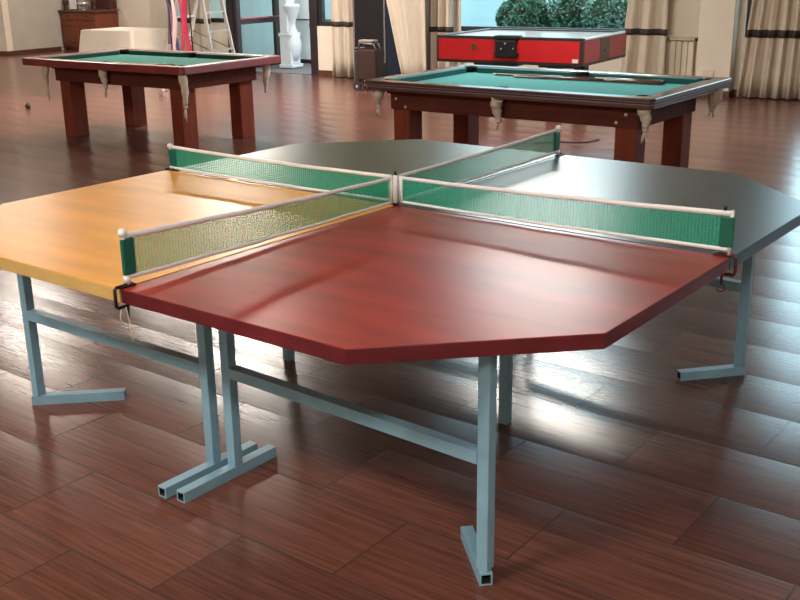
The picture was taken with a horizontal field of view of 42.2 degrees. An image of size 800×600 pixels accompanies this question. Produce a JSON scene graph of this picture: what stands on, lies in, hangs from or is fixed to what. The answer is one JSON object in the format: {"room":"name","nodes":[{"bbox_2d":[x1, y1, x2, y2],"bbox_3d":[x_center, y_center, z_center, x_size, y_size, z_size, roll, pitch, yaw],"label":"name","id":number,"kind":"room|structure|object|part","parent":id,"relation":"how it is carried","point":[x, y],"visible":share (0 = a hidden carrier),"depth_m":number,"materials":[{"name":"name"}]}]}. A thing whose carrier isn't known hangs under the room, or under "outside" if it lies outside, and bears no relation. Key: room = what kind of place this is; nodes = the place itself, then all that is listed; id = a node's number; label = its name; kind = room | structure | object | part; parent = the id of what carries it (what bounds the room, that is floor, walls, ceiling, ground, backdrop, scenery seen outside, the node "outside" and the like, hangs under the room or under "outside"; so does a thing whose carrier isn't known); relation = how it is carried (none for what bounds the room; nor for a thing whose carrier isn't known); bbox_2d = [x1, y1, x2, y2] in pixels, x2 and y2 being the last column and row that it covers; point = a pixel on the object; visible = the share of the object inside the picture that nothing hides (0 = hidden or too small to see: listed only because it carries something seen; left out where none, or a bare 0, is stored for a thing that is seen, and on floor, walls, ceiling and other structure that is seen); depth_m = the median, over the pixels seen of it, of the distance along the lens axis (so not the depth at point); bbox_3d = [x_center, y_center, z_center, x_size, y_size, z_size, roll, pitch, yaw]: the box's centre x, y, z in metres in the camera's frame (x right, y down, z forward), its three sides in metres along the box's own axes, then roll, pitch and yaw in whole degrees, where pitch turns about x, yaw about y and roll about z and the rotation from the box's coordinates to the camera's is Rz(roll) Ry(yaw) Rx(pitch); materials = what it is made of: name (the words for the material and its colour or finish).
{"room":"game room","nodes":[
{"label":"game room","id":0,"kind":"room"},
{"bbox_2d":[0,0,13,50],"bbox_3d":[-9.672,-8.148,21.274,3.900,6.000,0.150,10,21,30],"label":"wall","id":1,"kind":"structure","parent":0,"point":[6,44],"depth_m":21.07,"materials":[{"name":"beige paint"}]},
{"bbox_2d":[0,46,61,55],"bbox_3d":[-9.306,-5.501,22.683,3.918,0.085,1.418,10,21,30],"label":"baseboard","id":2,"kind":"structure","parent":1,"relation":"attached to","point":[39,50],"depth_m":21.61,"materials":[{"name":"brown wood"}]},
{"bbox_2d":[7,0,82,50],"bbox_3d":[-7.511,-8.208,21.362,0.300,6.000,2.250,10,21,30],"label":"wall","id":3,"kind":"structure","parent":0,"point":[35,24],"depth_m":21.65,"materials":[{"name":"grey paint"}]},
{"bbox_2d":[83,0,149,27],"bbox_3d":[-4.862,-8.112,20.948,4.680,6.000,0.250,10,21,30],"label":"wall","id":4,"kind":"structure","parent":0,"point":[131,13],"depth_m":21.98,"materials":[{"name":"beige paint"}]},
{"bbox_2d":[148,0,225,27],"bbox_3d":[-3.456,-7.330,18.475,0.400,6.000,2.950,10,21,30],"label":"wall pier","id":5,"kind":"object","parent":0,"point":[158,13],"depth_m":17.96,"materials":[{"name":"beige paint"}]},
{"bbox_2d":[0,50,799,599],"bbox_3d":[2.876,-2.721,14.195,70.000,0.301,79.999,10,21,30],"label":"floor","id":6,"kind":"structure","parent":0,"point":[618,477],"depth_m":3.84,"materials":[{"name":"brown wood"}]},
{"bbox_2d":[58,0,118,50],"bbox_3d":[-6.635,-6.382,22.014,1.100,2.100,0.700,10,21,30],"label":"sideboard","id":7,"kind":"object","parent":6,"relation":"on","point":[73,22],"visible":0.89,"depth_m":21.97,"materials":[{"name":"red wood"}]},
{"bbox_2d":[63,0,68,9],"bbox_3d":[-7.107,-6.342,22.055,0.120,0.340,0.118,10,21,30],"label":"figurine","id":8,"kind":"object","parent":7,"relation":"on","point":[65,2],"visible":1,"depth_m":22.04,"materials":[{"name":"brown wood"}]},
{"bbox_3d":[-7.013,-6.010,21.985,0.500,0.140,0.018,10,21,30],"label":"drawer","id":9,"kind":"part","parent":7,"relation":"part of","materials":[{"name":"red wood"}]},
{"bbox_3d":[-7.011,-5.670,22.089,0.500,0.510,0.031,10,21,30],"label":"door","id":10,"kind":"part","parent":7,"relation":"part of","materials":[{"name":"red wood"}]},
{"bbox_2d":[68,0,78,9],"bbox_3d":[-6.904,-6.299,21.915,0.260,0.340,0.026,10,21,30],"label":"picture frame","id":11,"kind":"object","parent":7,"relation":"on","point":[73,5],"visible":1,"depth_m":21.92,"materials":[{"name":"white plastic"}]},
{"bbox_2d":[77,2,88,9],"bbox_3d":[-6.660,-6.180,21.827,0.260,0.160,0.260,10,21,30],"label":"glass bowl","id":12,"kind":"object","parent":7,"relation":"on","point":[82,4],"visible":0.99,"depth_m":21.74,"materials":[{"name":"grey"}]},
{"bbox_3d":[-6.575,-5.934,21.733,0.500,0.140,0.018,10,21,30],"label":"drawer","id":13,"kind":"part","parent":7,"relation":"part of","materials":[{"name":"red wood"}]},
{"bbox_3d":[-6.574,-5.595,21.837,0.500,0.510,0.031,10,21,30],"label":"door","id":14,"kind":"part","parent":7,"relation":"part of","materials":[{"name":"red wood"}]},
{"bbox_2d":[58,9,118,11],"bbox_3d":[-6.631,-6.161,22.085,1.100,0.035,0.700,10,21,30],"label":"countertop","id":15,"kind":"structure","parent":7,"relation":"on","point":[80,10],"depth_m":21.83,"materials":[{"name":"brown wood"}]},
{"bbox_2d":[91,0,96,9],"bbox_3d":[-6.394,-6.193,21.678,0.110,0.270,0.108,10,21,30],"label":"candlestick","id":16,"kind":"object","parent":7,"relation":"on","point":[92,1],"visible":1,"depth_m":21.66,"materials":[{"name":"brown wood"}]},
{"bbox_2d":[22,48,280,148],"bbox_3d":[-2.576,-2.138,10.857,2.374,0.801,1.431,11,22,33],"label":"pool table","id":17,"kind":"object","parent":6,"relation":"on","point":[192,70],"visible":0.98,"depth_m":10.53,"materials":[{"name":"brown wood"}]},
{"bbox_3d":[-3.403,-2.019,10.862,0.150,0.595,0.190,11,22,33],"label":"leg","id":18,"kind":"part","parent":17,"relation":"part of","materials":[{"name":"brown wood"}]},
{"bbox_2d":[44,50,119,58],"bbox_3d":[-3.449,-2.663,11.312,0.050,0.049,1.057,11,22,33],"label":"cushion","id":19,"kind":"object","parent":17,"relation":"on","point":[104,53],"depth_m":11.33,"materials":[{"name":"green fabric"}]},
{"bbox_3d":[-2.945,-2.231,11.495,0.150,0.595,0.190,11,22,33],"label":"leg","id":20,"kind":"part","parent":17,"relation":"part of","materials":[{"name":"brown wood"}]},
{"bbox_2d":[121,62,174,65],"bbox_3d":[-2.664,-2.376,10.425,1.080,0.024,0.023,10,21,31],"label":"pool cue","id":21,"kind":"object","parent":17,"relation":"on","point":[121,62],"visible":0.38,"depth_m":10.29,"materials":[{"name":"brown wood"}]},
{"bbox_3d":[-2.581,-2.482,10.746,2.374,0.075,1.430,11,22,33],"label":"rail","id":22,"kind":"part","parent":17,"relation":"part of","materials":[{"name":"brown wood"}]},
{"bbox_2d":[129,49,187,56],"bbox_3d":[-2.688,-2.729,11.482,0.946,0.049,0.050,11,22,33],"label":"cushion","id":23,"kind":"object","parent":17,"relation":"on","point":[164,53],"depth_m":11.46,"materials":[{"name":"green fabric"}]},
{"bbox_3d":[-2.075,-1.755,9.991,0.150,0.595,0.190,11,22,33],"label":"leg","id":24,"kind":"part","parent":17,"relation":"part of","materials":[{"name":"brown wood"}]},
{"bbox_2d":[196,53,259,59],"bbox_3d":[-1.819,-2.557,10.911,0.946,0.049,0.050,11,22,33],"label":"cushion","id":25,"kind":"object","parent":17,"relation":"on","point":[222,56],"depth_m":10.91,"materials":[{"name":"green fabric"}]},
{"bbox_3d":[-1.617,-1.968,10.624,0.150,0.595,0.190,11,22,33],"label":"leg","id":26,"kind":"part","parent":17,"relation":"part of","materials":[{"name":"brown wood"}]},
{"bbox_2d":[168,0,192,50],"bbox_3d":[-3.408,-4.303,15.986,0.370,1.774,0.493,10,21,30],"label":"rail","id":27,"kind":"object","parent":6,"relation":"on","point":[168,0],"visible":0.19,"depth_m":15.90,"materials":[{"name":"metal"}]},
{"bbox_2d":[166,0,171,43],"bbox_3d":[-3.532,-4.511,15.785,0.091,1.200,0.049,-13,22,-33],"label":"ribbon","id":28,"kind":"object","parent":27,"relation":"hanging from","point":[169,37],"visible":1,"depth_m":15.87,"materials":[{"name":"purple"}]},
{"bbox_2d":[170,0,177,49],"bbox_3d":[-3.482,-4.477,15.887,0.109,1.330,0.050,-16,24,-40],"label":"ribbon","id":29,"kind":"object","parent":27,"relation":"hanging from","point":[174,16],"visible":0.91,"depth_m":15.96,"materials":[{"name":"pink"}]},
{"bbox_2d":[171,0,179,50],"bbox_3d":[-3.476,-4.397,15.998,0.092,1.550,0.048,-13,22,-34],"label":"ribbon","id":30,"kind":"object","parent":27,"relation":"hanging from","point":[177,43],"visible":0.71,"depth_m":16.13,"materials":[{"name":"blue"}]},
{"bbox_2d":[178,0,184,50],"bbox_3d":[-3.395,-4.465,16.041,0.065,1.450,0.073,10,21,30],"label":"ribbon","id":31,"kind":"object","parent":27,"relation":"hanging from","point":[179,2],"visible":0.82,"depth_m":16.12,"materials":[{"name":"red"}]},
{"bbox_2d":[182,0,191,50],"bbox_3d":[-3.332,-4.444,16.136,0.121,1.551,0.048,-18,24,-42],"label":"ribbon","id":32,"kind":"object","parent":27,"relation":"hanging from","point":[184,2],"visible":0.77,"depth_m":16.19,"materials":[{"name":"red"}]},
{"bbox_2d":[180,0,212,51],"bbox_3d":[-3.444,-6.049,16.932,0.723,4.485,0.131,10,21,30],"label":"curtain","id":33,"kind":"object","parent":6,"relation":"on","point":[199,27],"visible":0.39,"depth_m":17.37,"materials":[{"name":"fabric"}]},
{"bbox_2d":[0,170,393,498],"bbox_3d":[-0.973,0.033,4.163,1.370,0.760,1.367,13,22,35],"label":"table","id":34,"kind":"object","parent":6,"relation":"on","point":[70,239],"visible":0.73,"depth_m":3.93,"materials":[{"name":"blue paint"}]},
{"bbox_3d":[-1.470,0.061,4.110,0.038,0.677,0.038,13,22,35],"label":"leg","id":35,"kind":"part","parent":34,"relation":"part of","materials":[{"name":"blue paint"}]},
{"bbox_3d":[-0.655,0.240,3.522,0.038,0.677,0.038,13,22,35],"label":"leg","id":36,"kind":"part","parent":34,"relation":"part of","materials":[{"name":"blue paint"}]},
{"bbox_2d":[113,176,392,340],"bbox_3d":[-0.445,-0.205,3.632,0.028,0.356,1.374,13,22,35],"label":"net","id":37,"kind":"object","parent":34,"relation":"attached to","point":[154,249],"visible":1,"depth_m":3.47,"materials":[{"name":"teal fabric"}]},
{"bbox_3d":[-0.829,-0.130,3.127,0.028,0.176,0.028,13,22,35],"label":"post","id":38,"kind":"part","parent":37,"relation":"part of","materials":[{"name":"white plastic"}]},
{"bbox_3d":[-0.838,0.074,3.179,0.035,0.116,0.018,-9,20,-23],"label":"loose cord","id":39,"kind":"part","parent":37,"relation":"part of","materials":[{"name":"white fabric"}]},
{"bbox_3d":[-0.503,-0.073,4.542,0.038,0.715,0.038,13,22,35],"label":"leg","id":40,"kind":"part","parent":34,"relation":"part of","materials":[{"name":"blue paint"}]},
{"bbox_2d":[166,0,234,52],"bbox_3d":[-3.241,-4.681,16.426,1.203,2.240,0.568,10,21,30],"label":"stepladder","id":41,"kind":"object","parent":6,"relation":"on","point":[223,11],"visible":0.52,"depth_m":16.44,"materials":[{"name":"silver metal"}]},
{"bbox_2d":[240,0,330,62],"bbox_3d":[-1.858,-5.951,18.381,5.800,3.410,0.208,10,21,30],"label":"window","id":42,"kind":"structure","parent":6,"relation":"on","point":[257,38],"depth_m":18.96,"materials":[{"name":"glass"}]},
{"bbox_2d":[278,0,302,67],"bbox_3d":[-1.863,-5.065,17.578,0.346,2.200,0.320,10,21,30],"label":"statue","id":43,"kind":"object","parent":6,"relation":"on","point":[290,41],"visible":1,"depth_m":17.66,"materials":[{"name":"white stone"}]},
{"bbox_2d":[331,0,353,76],"bbox_3d":[-0.878,-5.600,15.434,0.495,4.485,0.129,10,21,30],"label":"curtain","id":44,"kind":"object","parent":6,"relation":"on","point":[341,10],"visible":0.89,"depth_m":15.96,"materials":[{"name":"fabric"}]},
{"bbox_2d":[177,139,556,205],"bbox_3d":[-0.142,-0.316,5.201,1.367,0.760,1.367,13,22,35],"label":"table","id":45,"kind":"object","parent":6,"relation":"on","point":[384,156],"visible":0.3,"depth_m":5.26,"materials":[{"name":"wood"}]},
{"bbox_2d":[165,143,391,191],"bbox_3d":[-0.580,-0.522,4.571,1.374,0.223,0.028,13,22,35],"label":"net","id":46,"kind":"object","parent":45,"relation":"attached to","point":[294,175],"visible":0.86,"depth_m":4.57,"materials":[{"name":"teal fabric"}]},
{"bbox_3d":[-1.088,-0.682,4.925,0.028,0.123,0.028,13,22,35],"label":"post","id":47,"kind":"part","parent":46,"relation":"part of","materials":[{"name":"white plastic"}]},
{"bbox_2d":[353,39,384,91],"bbox_3d":[-0.434,-3.261,14.412,0.391,0.685,0.256,10,21,30],"label":"trolley","id":48,"kind":"object","parent":6,"relation":"on","point":[369,63],"visible":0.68,"depth_m":14.31,"materials":[{"name":"brown metal"}]},
{"bbox_3d":[-0.451,-3.517,14.337,0.362,0.107,0.143,10,21,30],"label":"handle","id":49,"kind":"part","parent":48,"relation":"part of","materials":[{"name":"grey metal"}]},
{"bbox_2d":[352,0,400,78],"bbox_3d":[-0.258,-4.417,15.316,1.040,2.320,0.056,10,21,30],"label":"divider","id":50,"kind":"object","parent":6,"relation":"on","point":[371,19],"visible":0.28,"depth_m":15.49,"materials":[{"name":"grey metal"}]},
{"bbox_3d":[-0.691,-4.491,15.565,0.030,2.320,0.050,10,21,30],"label":"frame post","id":51,"kind":"part","parent":50,"relation":"part of","materials":[{"name":"grey metal"}]},
{"bbox_3d":[-0.459,-4.452,15.432,0.510,2.280,0.040,10,21,30],"label":"panel","id":52,"kind":"part","parent":50,"relation":"part of","materials":[{"name":"black"}]},
{"bbox_3d":[-0.009,-4.374,15.173,0.460,2.280,0.040,10,21,30],"label":"panel","id":53,"kind":"part","parent":50,"relation":"part of","materials":[{"name":"fabric"}]},
{"bbox_2d":[386,0,425,73],"bbox_3d":[-0.267,-5.424,14.865,1.453,4.486,0.096,10,21,30],"label":"curtain","id":54,"kind":"object","parent":6,"relation":"on","point":[407,17],"visible":0.8,"depth_m":15.13,"materials":[{"name":"fabric"}]},
{"bbox_2d":[121,206,729,585],"bbox_3d":[0.119,0.276,3.367,1.367,0.760,1.367,13,22,35],"label":"table","id":55,"kind":"object","parent":6,"relation":"on","point":[395,283],"visible":1,"depth_m":3.10,"materials":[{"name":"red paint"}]},
{"bbox_3d":[-0.577,0.246,3.502,0.038,0.677,0.038,13,22,35],"label":"leg","id":56,"kind":"part","parent":55,"relation":"part of","materials":[{"name":"blue paint"}]},
{"bbox_2d":[392,171,398,205],"bbox_3d":[-0.018,-0.446,4.146,0.028,0.136,0.027,12,22,35],"label":"net post","id":57,"kind":"object","parent":55,"relation":"on","point":[395,176],"visible":1,"depth_m":4.14,"materials":[{"name":"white metal"}]},
{"bbox_3d":[0.238,0.442,2.860,0.038,0.677,0.038,13,22,35],"label":"leg","id":58,"kind":"part","parent":55,"relation":"part of","materials":[{"name":"blue paint"}]},
{"bbox_3d":[0.398,0.131,3.873,0.038,0.715,0.038,13,22,35],"label":"leg","id":59,"kind":"part","parent":55,"relation":"part of","materials":[{"name":"blue paint"}]},
{"bbox_2d":[399,176,737,291],"bbox_3d":[0.546,-0.276,3.750,1.374,0.291,0.024,12,22,35],"label":"net","id":60,"kind":"object","parent":55,"relation":"attached to","point":[713,229],"visible":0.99,"depth_m":3.65,"materials":[{"name":"teal fabric"}]},
{"bbox_3d":[1.068,-0.216,3.351,0.012,0.149,0.011,13,22,35],"label":"post","id":61,"kind":"part","parent":60,"relation":"part of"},
{"bbox_2d":[429,0,453,69],"bbox_3d":[0.557,-5.353,14.607,0.405,4.485,0.130,10,21,30],"label":"curtain","id":62,"kind":"object","parent":6,"relation":"on","point":[441,12],"visible":0.71,"depth_m":15.04,"materials":[{"name":"fabric"}]},
{"bbox_2d":[461,0,583,25],"bbox_3d":[1.769,-9.206,25.640,10.900,5.000,3.000,10,21,30],"label":"wall","id":63,"kind":"structure","parent":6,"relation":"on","point":[473,12],"depth_m":24.53,"materials":[{"name":"glass"}]},
{"bbox_2d":[495,0,551,27],"bbox_3d":[2.422,-5.395,19.987,1.198,1.242,0.957,10,21,30],"label":"shrub","id":64,"kind":"object","parent":6,"relation":"on","point":[513,13],"visible":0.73,"depth_m":19.65,"materials":[{"name":"green plant"}]},
{"bbox_2d":[437,28,626,69],"bbox_3d":[1.579,-2.767,12.475,1.858,0.885,1.468,10,21,30],"label":"table","id":65,"kind":"object","parent":6,"relation":"on","point":[544,48],"visible":0.84,"depth_m":11.93,"materials":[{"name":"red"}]},
{"bbox_3d":[0.816,-3.305,12.820,0.050,0.027,1.300,10,21,30],"label":"rail","id":66,"kind":"part","parent":65,"relation":"part of","materials":[{"name":"black"}]},
{"bbox_2d":[480,63,520,66],"bbox_3d":[1.202,-2.755,12.095,0.450,0.026,0.280,10,21,30],"label":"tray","id":67,"kind":"object","parent":65,"relation":"on","point":[493,64],"depth_m":11.95,"materials":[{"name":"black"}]},
{"bbox_3d":[1.218,-2.850,11.855,1.765,0.235,0.010,10,21,30],"label":"panel","id":68,"kind":"part","parent":65,"relation":"part of","materials":[{"name":"red laminate"}]},
{"bbox_3d":[1.236,-2.990,11.829,1.840,0.027,0.050,10,21,30],"label":"rail","id":69,"kind":"part","parent":65,"relation":"part of","materials":[{"name":"black"}]},
{"bbox_2d":[538,65,578,68],"bbox_3d":[1.815,-2.649,11.742,0.420,0.026,0.280,10,21,30],"label":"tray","id":70,"kind":"object","parent":65,"relation":"on","point":[540,66],"depth_m":11.61,"materials":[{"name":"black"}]},
{"bbox_3d":[1.930,-3.357,12.927,1.840,0.027,0.050,10,21,30],"label":"rail","id":71,"kind":"part","parent":65,"relation":"part of","materials":[{"name":"black"}]},
{"bbox_3d":[2.205,-2.670,12.657,0.140,0.570,0.140,10,21,30],"label":"leg","id":72,"kind":"part","parent":65,"relation":"part of","materials":[{"name":"black"}]},
{"bbox_3d":[2.151,-2.785,11.614,0.010,0.235,0.470,10,21,30],"label":"panel","id":73,"kind":"part","parent":65,"relation":"part of","materials":[{"name":"red laminate"}]},
{"bbox_3d":[2.350,-2.887,11.927,0.014,0.250,0.300,10,21,30],"label":"plate","id":74,"kind":"part","parent":65,"relation":"part of","materials":[{"name":"brown metal"}]},
{"bbox_3d":[2.350,-3.041,11.937,0.050,0.027,1.300,10,21,30],"label":"rail","id":75,"kind":"part","parent":65,"relation":"part of","materials":[{"name":"white metal"}]},
{"bbox_3d":[2.572,-3.008,12.281,0.010,0.235,0.570,10,21,30],"label":"panel","id":76,"kind":"part","parent":65,"relation":"part of","materials":[{"name":"red laminate"}]},
{"bbox_2d":[364,64,730,167],"bbox_3d":[1.147,-1.359,8.293,2.475,0.801,1.554,12,22,34],"label":"pool table","id":77,"kind":"object","parent":6,"relation":"on","point":[468,92],"visible":0.94,"depth_m":7.90,"materials":[{"name":"green"}]},
{"bbox_3d":[0.068,-1.275,8.415,0.155,0.595,0.180,12,22,34],"label":"leg","id":78,"kind":"part","parent":77,"relation":"part of","materials":[{"name":"brown wood"}]},
{"bbox_2d":[390,67,465,81],"bbox_3d":[0.255,-1.903,8.804,0.050,0.049,1.165,12,22,34],"label":"cushion","id":79,"kind":"object","parent":77,"relation":"on","point":[435,74],"depth_m":8.80,"materials":[{"name":"green fabric"}]},
{"bbox_3d":[0.579,-1.499,9.083,0.155,0.595,0.180,12,22,34],"label":"leg","id":80,"kind":"part","parent":77,"relation":"part of","materials":[{"name":"brown wood"}]},
{"bbox_2d":[476,66,575,75],"bbox_3d":[1.070,-1.973,8.983,0.992,0.049,0.050,12,22,34],"label":"cushion","id":81,"kind":"object","parent":77,"relation":"on","point":[479,69],"depth_m":8.98,"materials":[{"name":"green fabric"}]},
{"bbox_3d":[1.143,-1.707,8.190,2.464,0.075,1.538,12,22,34],"label":"rail","id":82,"kind":"part","parent":77,"relation":"part of","materials":[{"name":"brown wood"}]},
{"bbox_2d":[493,73,665,82],"bbox_3d":[1.445,-1.835,8.561,1.531,0.032,0.030,11,21,32],"label":"pool cue","id":83,"kind":"object","parent":77,"relation":"on","point":[496,74],"visible":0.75,"depth_m":8.60,"materials":[{"name":"brown wood"}]},
{"bbox_2d":[513,75,664,84],"bbox_3d":[1.510,-1.792,8.426,1.303,0.032,0.030,10,21,31],"label":"pool cue","id":84,"kind":"object","parent":77,"relation":"on","point":[652,82],"visible":1,"depth_m":8.36,"materials":[{"name":"brown wood"}]},
{"bbox_3d":[1.617,-0.948,7.338,0.155,0.595,0.180,12,22,34],"label":"leg","id":85,"kind":"part","parent":77,"relation":"part of","materials":[{"name":"brown wood"}]},
{"bbox_2d":[588,72,702,83],"bbox_3d":[1.960,-1.786,8.364,0.992,0.049,0.050,12,22,34],"label":"cushion","id":86,"kind":"object","parent":77,"relation":"on","point":[669,79],"depth_m":8.31,"materials":[{"name":"green fabric"}]},
{"bbox_3d":[2.128,-1.172,8.006,0.155,0.595,0.180,12,22,34],"label":"leg","id":87,"kind":"part","parent":77,"relation":"part of","materials":[{"name":"brown wood"}]},
{"bbox_2d":[650,80,705,94],"bbox_3d":[2.030,-1.529,7.570,0.050,0.049,1.165,12,22,34],"label":"cushion","id":88,"kind":"object","parent":77,"relation":"on","point":[676,88],"depth_m":7.50,"materials":[{"name":"green fabric"}]},
{"bbox_2d":[547,0,595,27],"bbox_3d":[3.516,-5.308,19.068,1.615,1.615,1.306,10,21,30],"label":"shrub","id":89,"kind":"object","parent":6,"relation":"on","point":[568,15],"visible":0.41,"depth_m":18.91,"materials":[{"name":"green plant"}]},
{"bbox_2d":[560,139,599,142],"bbox_3d":[1.648,-1.536,10.091,0.696,0.012,0.135,-5,19,-14],"label":"cable","id":90,"kind":"object","parent":6,"relation":"on","point":[595,139],"visible":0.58,"depth_m":10.09,"materials":[{"name":"black rubber"}]},
{"bbox_2d":[398,155,799,380],"bbox_3d":[0.952,-0.073,4.404,1.367,0.760,1.367,13,22,35],"label":"table","id":91,"kind":"object","parent":6,"relation":"on","point":[764,214],"visible":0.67,"depth_m":4.35,"materials":[{"name":"wood"}]},
{"bbox_2d":[398,125,564,200],"bbox_3d":[0.411,-0.588,4.691,0.028,0.247,1.374,13,22,35],"label":"net","id":92,"kind":"object","parent":91,"relation":"attached to","point":[481,164],"visible":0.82,"depth_m":4.69,"materials":[{"name":"teal fabric"}]},
{"bbox_3d":[0.782,-0.791,5.138,0.028,0.147,0.028,13,22,35],"label":"post","id":93,"kind":"part","parent":92,"relation":"part of","materials":[{"name":"white plastic"}]},
{"bbox_3d":[1.437,-0.045,4.306,0.038,0.677,0.038,13,22,35],"label":"leg","id":94,"kind":"part","parent":91,"relation":"part of","materials":[{"name":"blue paint"}]},
{"bbox_2d":[581,0,627,28],"bbox_3d":[3.726,-4.654,17.309,1.401,1.450,1.119,16,25,42],"label":"shrub","id":95,"kind":"object","parent":6,"relation":"on","point":[609,14],"visible":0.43,"depth_m":17.07,"materials":[{"name":"green plant"}]},
{"bbox_2d":[619,0,668,73],"bbox_3d":[3.150,-4.885,13.048,0.643,4.485,0.126,10,21,30],"label":"curtain","id":96,"kind":"object","parent":6,"relation":"on","point":[646,24],"visible":0.84,"depth_m":13.50,"materials":[{"name":"fabric"}]},
{"bbox_2d":[736,0,799,99],"bbox_3d":[4.578,-4.660,12.293,0.783,4.486,0.117,10,21,30],"label":"curtain","id":97,"kind":"object","parent":6,"relation":"on","point":[770,66],"visible":1,"depth_m":12.81,"materials":[{"name":"fabric"}]},
{"bbox_2d":[167,0,748,88],"bbox_3d":[3.309,-5.675,13.070,17.020,6.000,0.220,10,21,30],"label":"wall","id":98,"kind":"structure","parent":0,"point":[683,15],"depth_m":13.51,"materials":[{"name":"beige paint"}]},
{"bbox_2d":[169,0,225,22],"bbox_3d":[-3.396,-5.541,17.331,1.360,1.740,0.080,10,21,30],"label":"window","id":99,"kind":"structure","parent":98,"relation":"in","point":[214,20],"depth_m":17.38,"materials":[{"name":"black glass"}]},
{"bbox_2d":[233,0,280,67],"bbox_3d":[-2.397,-5.120,17.449,0.100,2.360,1.170,10,21,30],"label":"door","id":100,"kind":"structure","parent":98,"relation":"in","point":[238,21],"depth_m":17.55,"materials":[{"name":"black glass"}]},
{"bbox_2d":[225,0,318,74],"bbox_3d":[-2.042,-4.939,16.682,1.820,2.520,0.210,10,21,30],"label":"trim","id":101,"kind":"structure","parent":98,"relation":"attached to","point":[313,4],"depth_m":16.46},
{"bbox_2d":[318,0,330,25],"bbox_3d":[-0.986,-5.116,15.949,0.660,1.760,0.080,10,21,30],"label":"window","id":102,"kind":"structure","parent":98,"relation":"in","point":[321,3],"depth_m":16.27,"materials":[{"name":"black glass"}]},
{"bbox_2d":[454,0,460,65],"bbox_3d":[0.774,-5.351,14.591,0.232,4.485,0.044,10,21,30],"label":"curtain","id":103,"kind":"object","parent":98,"relation":"hanging from","point":[457,3],"visible":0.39,"depth_m":14.98,"materials":[{"name":"beige fabric"}]},
{"bbox_2d":[461,26,623,30],"bbox_3d":[1.813,-5.512,14.046,3.100,3.670,0.080,10,21,30],"label":"window","id":104,"kind":"structure","parent":98,"relation":"in","point":[463,28],"depth_m":14.58,"materials":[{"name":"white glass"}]},
{"bbox_2d":[318,70,783,98],"bbox_3d":[3.289,-2.829,13.886,17.020,0.085,0.018,10,21,30],"label":"baseboard","id":105,"kind":"structure","parent":98,"relation":"attached to","point":[320,72],"depth_m":16.43,"materials":[{"name":"brown wood"}]},
{"bbox_2d":[665,36,697,75],"bbox_3d":[3.602,-3.072,13.520,0.547,0.703,0.090,10,21,30],"label":"radiator","id":106,"kind":"object","parent":98,"relation":"attached to","point":[680,55],"visible":0.61,"depth_m":13.43,"materials":[{"name":"beige metal"}]},
{"bbox_2d":[745,0,751,36],"bbox_3d":[5.723,-4.844,11.796,3.180,3.660,0.080,10,21,30],"label":"window","id":107,"kind":"structure","parent":98,"relation":"in","point":[749,1],"depth_m":13.01,"materials":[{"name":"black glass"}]},
{"bbox_2d":[695,0,739,90],"bbox_3d":[3.987,-5.477,12.431,0.430,6.000,0.230,10,21,30],"label":"wall column","id":108,"kind":"structure","parent":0,"point":[718,20],"depth_m":13.03,"materials":[{"name":"beige paint"}]},
{"bbox_2d":[702,69,713,76],"bbox_3d":[3.914,-2.884,13.193,0.140,0.090,0.012,10,21,30],"label":"wall socket","id":109,"kind":"object","parent":108,"relation":"attached to","point":[705,72],"visible":0.93,"depth_m":13.19,"materials":[{"name":"beige plastic"}]},
{"bbox_2d":[698,90,733,97],"bbox_3d":[4.018,-2.659,13.329,0.466,0.085,0.230,10,21,30],"label":"baseboard","id":110,"kind":"structure","parent":108,"relation":"attached to","point":[726,94],"depth_m":13.16,"materials":[{"name":"brown wood"}]},
{"bbox_3d":[-4.480,-4.065,17.022,1.080,0.715,0.800,10,21,30],"label":"side table","id":111,"kind":"object","parent":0,"visible":0},
{"bbox_2d":[79,27,170,51],"bbox_3d":[-4.482,-4.114,17.009,1.317,0.632,1.054,10,21,30],"label":"tablecloth","id":112,"kind":"object","parent":111,"relation":"on","point":[114,37],"visible":0.52,"depth_m":16.66,"materials":[{"name":"beige fabric"}]}
]}

